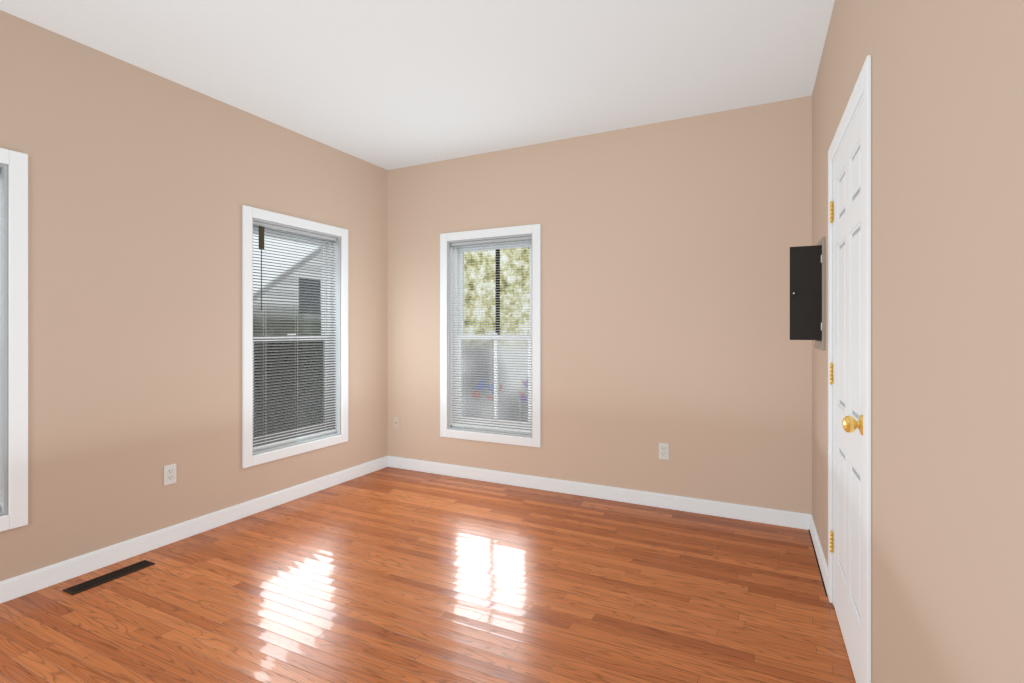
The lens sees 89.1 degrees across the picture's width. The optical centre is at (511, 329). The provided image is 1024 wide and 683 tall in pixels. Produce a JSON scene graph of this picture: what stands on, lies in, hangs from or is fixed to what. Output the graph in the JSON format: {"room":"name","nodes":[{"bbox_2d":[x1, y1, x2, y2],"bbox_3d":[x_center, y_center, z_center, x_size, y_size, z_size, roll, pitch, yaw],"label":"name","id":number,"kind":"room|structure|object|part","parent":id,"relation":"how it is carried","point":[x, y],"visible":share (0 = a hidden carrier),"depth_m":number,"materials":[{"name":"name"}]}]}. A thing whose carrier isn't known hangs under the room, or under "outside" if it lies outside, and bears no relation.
{"room":"empty room","nodes":[
{"label":"empty room","id":0,"kind":"room"},
{"bbox_2d":[0,10,387,581],"bbox_3d":[-2.434,-0.110,2.447,0.160,2.740,5.700,0,0,27],"label":"wall","id":1,"kind":"structure","parent":0,"point":[140,180],"depth_m":2.96,"materials":[{"name":"beige paint"}]},
{"bbox_2d":[0,148,27,531],"bbox_3d":[-2.606,0.045,2.095,0.151,1.630,0.820,0,0,27],"label":"window","id":2,"kind":"structure","parent":1,"relation":"in","point":[3,168],"depth_m":2.42,"materials":[{"name":"white plastic"}]},
{"bbox_3d":[-2.606,0.045,2.095,0.151,1.630,0.820,0,0,27],"label":"sash","id":3,"kind":"part","parent":2,"relation":"part of","materials":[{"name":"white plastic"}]},
{"bbox_2d":[164,464,175,485],"bbox_3d":[-2.021,0.855,3.077,0.009,0.115,0.070,0,0,27],"label":"outlet","id":4,"kind":"object","parent":1,"relation":"attached to","point":[169,470],"visible":1,"depth_m":3.07,"materials":[{"name":"white plastic"}]},
{"bbox_2d":[0,456,387,603],"bbox_3d":[-2.356,1.211,2.408,0.014,0.098,5.380,0,0,27],"label":"baseboard","id":5,"kind":"structure","parent":1,"relation":"attached to","point":[15,587],"depth_m":3.03,"materials":[{"name":"white wood"}]},
{"bbox_2d":[242,205,347,467],"bbox_3d":[-1.591,0.045,3.923,0.015,1.770,0.963,0,0,27],"label":"window frame","id":6,"kind":"structure","parent":1,"relation":"in","point":[248,212],"depth_m":3.64,"materials":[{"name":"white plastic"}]},
{"bbox_2d":[252,218,340,454],"bbox_3d":[-1.665,0.045,3.960,0.151,1.630,0.823,0,0,27],"label":"window","id":7,"kind":"structure","parent":1,"relation":"in","point":[337,246],"depth_m":4.13,"materials":[{"name":"white plastic"}]},
{"bbox_2d":[253,221,336,450],"bbox_3d":[-1.626,0.041,3.940,0.046,1.594,0.791,0,0,27],"label":"blind","id":8,"kind":"object","parent":7,"relation":"attached to","point":[261,225],"depth_m":3.91,"materials":[{"name":"white plastic"}]},
{"bbox_2d":[0,0,834,169],"bbox_3d":[-0.748,-1.540,1.597,3.937,0.120,5.700,0,0,27],"label":"ceiling","id":9,"kind":"structure","parent":0,"point":[386,84],"depth_m":2.86,"materials":[{"name":"white paint"}]},
{"bbox_2d":[0,467,855,682],"bbox_3d":[-0.748,1.320,1.597,3.937,0.120,5.700,0,0,27],"label":"floor","id":10,"kind":"structure","parent":0,"point":[387,574],"depth_m":2.43,"materials":[{"name":"brown wood"}]},
{"bbox_2d":[62,560,154,594],"bbox_3d":[-2.046,1.257,2.655,0.096,0.005,0.370,0,0,27],"label":"floor vent","id":11,"kind":"object","parent":10,"relation":"in","point":[86,585],"visible":1,"depth_m":2.64,"materials":[{"name":"brown metal"}]},
{"bbox_2d":[388,95,811,513],"bbox_3d":[0.407,-0.110,4.117,3.410,2.740,0.160,0,0,27],"label":"wall","id":12,"kind":"structure","parent":0,"point":[665,245],"depth_m":3.74,"materials":[{"name":"beige paint"}]},
{"bbox_2d":[394,416,399,428],"bbox_3d":[-1.056,0.850,4.759,0.070,0.115,0.010,0,0,27],"label":"outlet","id":13,"kind":"object","parent":12,"relation":"attached to","point":[396,419],"visible":1,"depth_m":4.75,"materials":[{"name":"beige plastic"}]},
{"bbox_2d":[448,234,531,437],"bbox_3d":[-0.162,0.045,4.398,0.812,1.630,0.151,0,0,27],"label":"window","id":14,"kind":"structure","parent":12,"relation":"in","point":[451,261],"depth_m":4.51,"materials":[{"name":"white plastic"}]},
{"bbox_2d":[451,236,531,433],"bbox_3d":[-0.177,0.041,4.367,0.780,1.594,0.028,0,0,27],"label":"blind","id":15,"kind":"object","parent":14,"relation":"attached to","point":[528,237],"depth_m":4.35,"materials":[{"name":"white plastic"}]},
{"bbox_2d":[440,224,540,447],"bbox_3d":[-0.199,0.045,4.324,0.952,1.770,0.015,0,0,27],"label":"window frame","id":16,"kind":"structure","parent":12,"relation":"in","point":[535,229],"depth_m":4.23,"materials":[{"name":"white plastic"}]},
{"bbox_2d":[388,456,811,529],"bbox_3d":[0.367,1.211,4.040,3.408,0.098,0.014,0,0,27],"label":"baseboard","id":17,"kind":"structure","parent":12,"relation":"attached to","point":[701,506],"depth_m":3.82,"materials":[{"name":"white wood"}]},
{"bbox_2d":[659,443,668,459],"bbox_3d":[1.076,0.860,3.685,0.070,0.115,0.009,0,0,27],"label":"outlet","id":18,"kind":"object","parent":12,"relation":"attached to","point":[663,447],"visible":1,"depth_m":3.68,"materials":[{"name":"white plastic"}]},
{"bbox_2d":[830,201,862,553],"bbox_3d":[1.296,0.215,2.040,0.087,1.611,0.811,0,0,25],"label":"hardware piece","id":19,"kind":"object","parent":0,"point":[849,424],"depth_m":1.74,"materials":[{"name":"gold metal"}]},
{"bbox_2d":[812,0,1023,682],"bbox_3d":[0.824,-0.110,0.808,0.160,2.740,5.702,0,0,25],"label":"wall","id":20,"kind":"structure","parent":0,"point":[947,76],"depth_m":1.01,"materials":[{"name":"beige paint"}]},
{"bbox_2d":[790,237,824,350],"bbox_3d":[1.603,-0.185,2.852,0.159,0.580,0.380,0,0,25],"label":"panel","id":21,"kind":"object","parent":20,"relation":"attached to","point":[807,263],"visible":1,"depth_m":2.69,"materials":[{"name":"black paint"}]},
{"bbox_2d":[808,515,827,595],"bbox_3d":[1.689,1.211,2.871,0.020,0.098,0.912,0,0,25],"label":"baseboard","id":22,"kind":"structure","parent":20,"relation":"attached to","point":[817,545],"depth_m":2.77,"materials":[{"name":"white wood"}]},
{"bbox_2d":[833,95,862,604],"bbox_3d":[1.375,0.238,1.990,0.159,2.043,0.826,0,0,25],"label":"door","id":23,"kind":"structure","parent":20,"relation":"in","point":[861,99],"depth_m":1.98,"materials":[{"name":"white wood"}]},
{"bbox_2d":[828,55,870,682],"bbox_3d":[1.312,0.207,2.020,0.043,2.105,0.950,0,0,25],"label":"door frame","id":24,"kind":"structure","parent":20,"relation":"in","point":[863,84],"depth_m":1.63,"materials":[{"name":"white wood"}]},
{"bbox_2d":[833,101,862,682],"bbox_3d":[1.320,0.244,2.016,0.036,2.015,0.784,0,0,25],"label":"door leaf","id":25,"kind":"structure","parent":24,"relation":"attached to","point":[848,164],"depth_m":1.98,"materials":[{"name":"white wood"}]},
{"label":"outside","id":26,"kind":"structure","parent":0,"visible":0},
{"bbox_2d":[253,234,320,335],"bbox_3d":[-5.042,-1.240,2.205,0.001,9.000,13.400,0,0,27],"label":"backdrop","id":27,"kind":"structure","parent":26,"point":[270,240],"depth_m":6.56,"materials":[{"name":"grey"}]},
{"bbox_2d":[462,247,529,420],"bbox_3d":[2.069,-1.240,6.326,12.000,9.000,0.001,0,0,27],"label":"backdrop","id":28,"kind":"structure","parent":26,"point":[514,251],"depth_m":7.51,"materials":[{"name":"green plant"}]}
]}

